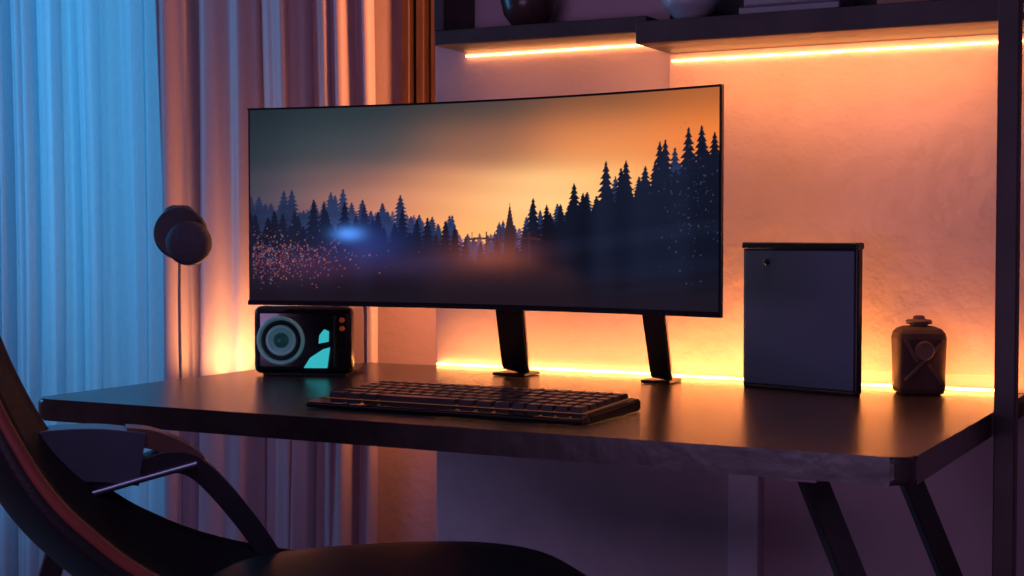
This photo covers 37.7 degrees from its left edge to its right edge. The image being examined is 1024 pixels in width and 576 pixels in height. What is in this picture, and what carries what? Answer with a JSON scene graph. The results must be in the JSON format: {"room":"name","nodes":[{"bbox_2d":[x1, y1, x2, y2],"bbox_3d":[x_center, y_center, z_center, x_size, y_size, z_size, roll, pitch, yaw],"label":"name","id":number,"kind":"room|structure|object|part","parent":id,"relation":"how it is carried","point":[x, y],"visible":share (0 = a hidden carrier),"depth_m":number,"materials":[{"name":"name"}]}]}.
{"room":"home office","nodes":[
{"label":"home office","id":0,"kind":"room"},
{"bbox_2d":[374,0,436,542],"bbox_3d":[-0.423,-0.438,3.918,0.885,2.700,0.100,1,2,28],"label":"wall","id":1,"kind":"structure","parent":0,"point":[407,499],"depth_m":3.80,"materials":[{"name":"paint"}]},
{"bbox_2d":[401,0,435,103],"bbox_3d":[-0.176,-0.990,3.680,0.205,1.380,0.054,1,2,28],"label":"wood panel","id":2,"kind":"object","parent":1,"relation":"attached to","point":[417,16],"visible":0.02,"depth_m":3.70,"materials":[{"name":"brown wood"}]},
{"bbox_3d":[-1.180,-1.597,4.140,2.200,0.024,0.142,1,2,28],"label":"curtain rod","id":3,"kind":"object","parent":1,"relation":"attached to","visible":0},
{"bbox_2d":[0,0,163,575],"bbox_3d":[-1.423,-0.337,4.318,1.351,2.430,0.076,1,2,28],"label":"sheer curtain","id":4,"kind":"object","parent":3,"relation":"hanging from","point":[82,290],"visible":0.56,"depth_m":4.22,"materials":[{"name":"fabric"}]},
{"bbox_2d":[155,0,377,549],"bbox_3d":[-0.637,-0.318,3.773,0.691,2.430,0.077,1,2,28],"label":"curtain","id":5,"kind":"object","parent":3,"relation":"hanging from","point":[217,60],"visible":0.48,"depth_m":3.81,"materials":[{"name":"fabric"}]},
{"bbox_2d":[436,0,1023,575],"bbox_3d":[1.308,-0.401,2.859,3.165,2.700,0.360,1,2,28],"label":"wall","id":6,"kind":"structure","parent":0,"point":[596,519],"depth_m":3.24,"materials":[{"name":"paint"}]},
{"bbox_2d":[673,374,742,379],"bbox_3d":[0.402,0.186,3.096,0.164,0.005,0.059,1,2,28],"label":"strip light","id":7,"kind":"object","parent":6,"relation":"on","point":[674,375],"depth_m":3.11,"materials":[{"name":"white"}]},
{"bbox_2d":[728,474,761,575],"bbox_3d":[0.482,0.566,3.108,0.065,0.570,0.030,1,2,28],"label":"trim","id":8,"kind":"structure","parent":6,"relation":"attached to","point":[744,491],"depth_m":3.09,"materials":[{"name":"paint"}]},
{"bbox_2d":[668,33,1023,377],"bbox_3d":[0.689,-0.160,2.979,0.803,0.650,0.020,1,2,28],"label":"wall panel","id":9,"kind":"object","parent":6,"relation":"attached to","point":[893,152],"visible":0.66,"depth_m":2.95,"materials":[{"name":"paint"}]},
{"bbox_3d":[-0.819,1.048,1.487,5.800,0.100,4.860,1,2,28],"label":"floor","id":10,"kind":"structure","parent":0,"visible":0},
{"bbox_2d":[153,205,211,524],"bbox_3d":[-0.738,0.374,3.345,0.260,1.116,0.260,0,2,-6],"label":"floor lamp","id":11,"kind":"object","parent":10,"relation":"on","point":[181,234],"visible":0.95,"depth_m":3.26,"materials":[{"name":"metal"}]},
{"bbox_2d":[164,205,193,211],"bbox_3d":[-0.734,-0.151,3.312,0.072,0.064,0.050,0,2,-6],"label":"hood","id":12,"kind":"object","parent":11,"relation":"attached to","point":[172,206],"depth_m":3.30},
{"bbox_2d":[166,220,211,264],"bbox_3d":[-0.702,-0.098,3.256,0.098,0.098,0.025,0,2,-6],"label":"grille","id":13,"kind":"object","parent":11,"relation":"attached to","point":[188,242],"depth_m":3.25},
{"bbox_2d":[0,336,585,575],"bbox_3d":[-0.338,0.394,2.227,1.014,1.155,0.631,-1,2,-17],"label":"office chair","id":14,"kind":"object","parent":10,"relation":"on","point":[59,483],"visible":1,"depth_m":2.35,"materials":[{"name":"leather"}]},
{"bbox_2d":[212,541,585,575],"bbox_3d":[-0.171,0.457,2.281,0.600,0.070,0.540,-1,2,-17],"label":"seat cushion","id":15,"kind":"object","parent":14,"relation":"on","point":[229,558],"depth_m":2.34,"materials":[{"name":"leather"}]},
{"bbox_2d":[38,362,1023,575],"bbox_3d":[0.010,0.578,2.839,1.981,0.756,0.943,1,2,28],"label":"desk","id":16,"kind":"object","parent":10,"relation":"on","point":[880,436],"visible":0.77,"depth_m":2.47,"materials":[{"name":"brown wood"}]},
{"bbox_3d":[-0.904,0.594,2.896,0.310,0.719,0.040,1,2,28],"label":"leg","id":17,"kind":"part","parent":16,"relation":"part of","materials":[{"name":"metal"}]},
{"bbox_2d":[254,305,363,375],"bbox_3d":[-0.439,0.111,3.252,0.216,0.149,0.148,0,2,6],"label":"speaker","id":18,"kind":"object","parent":16,"relation":"on","point":[298,340],"visible":0.99,"depth_m":3.19},
{"bbox_3d":[-0.439,0.181,3.260,0.180,0.008,0.115,0,2,6],"label":"foot plate","id":19,"kind":"part","parent":18,"relation":"part of","materials":[{"name":"black plastic"}]},
{"bbox_2d":[306,380,639,425],"bbox_3d":[-0.070,0.193,2.581,0.536,0.030,0.230,1,2,29],"label":"keyboard","id":20,"kind":"object","parent":16,"relation":"on","point":[552,406],"visible":1,"depth_m":2.53,"materials":[{"name":"black plastic"}]},
{"bbox_2d":[247,84,723,383],"bbox_3d":[0.009,-0.086,3.013,1.028,0.558,0.418,1,2,29],"label":"monitor","id":21,"kind":"object","parent":16,"relation":"on","point":[611,202],"visible":1,"depth_m":2.88,"materials":[{"name":"black plastic"}]},
{"bbox_3d":[0.001,0.095,3.082,0.060,0.188,0.281,0,2,3],"label":"stand leg","id":22,"kind":"part","parent":21,"relation":"part of","materials":[{"name":"metal"}]},
{"bbox_3d":[0.283,0.101,2.928,0.046,0.182,0.255,0,2,10],"label":"stand leg","id":23,"kind":"part","parent":21,"relation":"part of","materials":[{"name":"metal"}]},
{"bbox_2d":[437,363,649,374],"bbox_3d":[0.074,0.179,3.318,0.555,0.005,0.008,1,2,28],"label":"strip light","id":24,"kind":"object","parent":16,"relation":"on","point":[448,364],"visible":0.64,"depth_m":3.30,"materials":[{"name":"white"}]},
{"bbox_3d":[0.578,0.261,2.458,0.050,0.012,0.710,1,2,28],"label":"leg rail","id":25,"kind":"part","parent":16,"relation":"part of","materials":[{"name":"metal"}]},
{"bbox_2d":[742,242,863,395],"bbox_3d":[0.554,0.056,2.878,0.262,0.286,0.028,2,3,45],"label":"desktop computer","id":26,"kind":"object","parent":16,"relation":"on","point":[802,329],"visible":1,"depth_m":2.86,"materials":[{"name":"black plastic"}]},
{"bbox_3d":[0.564,0.622,2.122,0.332,0.720,0.044,1,2,28],"label":"leg","id":27,"kind":"part","parent":16,"relation":"part of","materials":[{"name":"metal"}]},
{"bbox_2d":[861,383,891,386],"bbox_3d":[0.713,0.192,2.932,0.065,0.005,0.059,1,2,28],"label":"strip light","id":28,"kind":"object","parent":16,"relation":"on","point":[863,384],"depth_m":2.95,"materials":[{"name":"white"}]},
{"bbox_2d":[891,315,946,394],"bbox_3d":[0.771,0.126,2.844,0.093,0.148,0.096,0,2,2],"label":"bottle","id":29,"kind":"object","parent":16,"relation":"on","point":[919,349],"visible":1,"depth_m":2.80,"materials":[{"name":"brown ceramic"}]},
{"bbox_3d":[0.793,0.606,2.556,0.332,0.720,0.044,1,2,28],"label":"leg","id":30,"kind":"part","parent":16,"relation":"part of","materials":[{"name":"metal"}]},
{"bbox_2d":[945,387,993,391],"bbox_3d":[0.870,0.195,2.849,0.093,0.005,0.058,1,2,28],"label":"strip light","id":31,"kind":"object","parent":16,"relation":"on","point":[947,388],"depth_m":2.87,"materials":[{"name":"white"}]},
{"bbox_2d":[434,0,1023,575],"bbox_3d":[0.378,-0.124,2.944,1.290,2.140,0.375,1,2,28],"label":"wall shelf","id":32,"kind":"object","parent":10,"relation":"on","point":[725,29],"visible":1,"depth_m":2.75,"materials":[{"name":"brown wood"}]},
{"bbox_2d":[500,0,557,24],"bbox_3d":[0.037,-0.637,3.233,0.124,0.155,0.124,1,2,28],"label":"round vase","id":33,"kind":"object","parent":32,"relation":"on","point":[517,12],"visible":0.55,"depth_m":3.19,"materials":[{"name":"ceramic"}]},
{"bbox_2d":[466,44,641,56],"bbox_3d":[0.109,-0.520,3.278,0.480,0.004,0.006,1,2,28],"label":"strip light","id":34,"kind":"object","parent":32,"relation":"attached to","point":[632,45],"visible":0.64,"depth_m":3.29,"materials":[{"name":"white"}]},
{"bbox_2d":[660,0,720,18],"bbox_3d":[0.361,-0.559,3.025,0.130,0.055,0.130,1,2,28],"label":"ceramic bowl","id":35,"kind":"object","parent":32,"relation":"on","point":[677,9],"visible":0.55,"depth_m":2.99,"materials":[{"name":"ceramic"}]},
{"bbox_3d":[0.684,-0.842,2.961,0.788,0.625,0.015,1,2,28],"label":"panel","id":36,"kind":"part","parent":32,"relation":"part of","materials":[{"name":"black wood"}]},
{"bbox_2d":[739,0,854,13],"bbox_3d":[0.559,-0.569,2.930,0.200,0.080,0.133,1,2,28],"label":"stacked books","id":37,"kind":"object","parent":32,"relation":"on","point":[750,6],"visible":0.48,"depth_m":2.88,"materials":[{"name":"paper"}]},
{"bbox_2d":[671,39,1023,61],"bbox_3d":[0.651,-0.469,2.973,0.715,0.004,0.006,1,2,28],"label":"strip light","id":38,"kind":"object","parent":32,"relation":"attached to","point":[988,42],"visible":1,"depth_m":2.97,"materials":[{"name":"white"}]},
{"bbox_2d":[877,0,928,3],"bbox_3d":[0.745,-0.574,2.810,0.106,0.100,0.106,1,2,28],"label":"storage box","id":39,"kind":"object","parent":32,"relation":"on","point":[878,1],"visible":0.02,"depth_m":2.77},
{"bbox_3d":[0.831,-0.109,2.511,0.035,2.140,0.032,1,2,28],"label":"post","id":40,"kind":"part","parent":32,"relation":"part of","materials":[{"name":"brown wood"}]}
]}

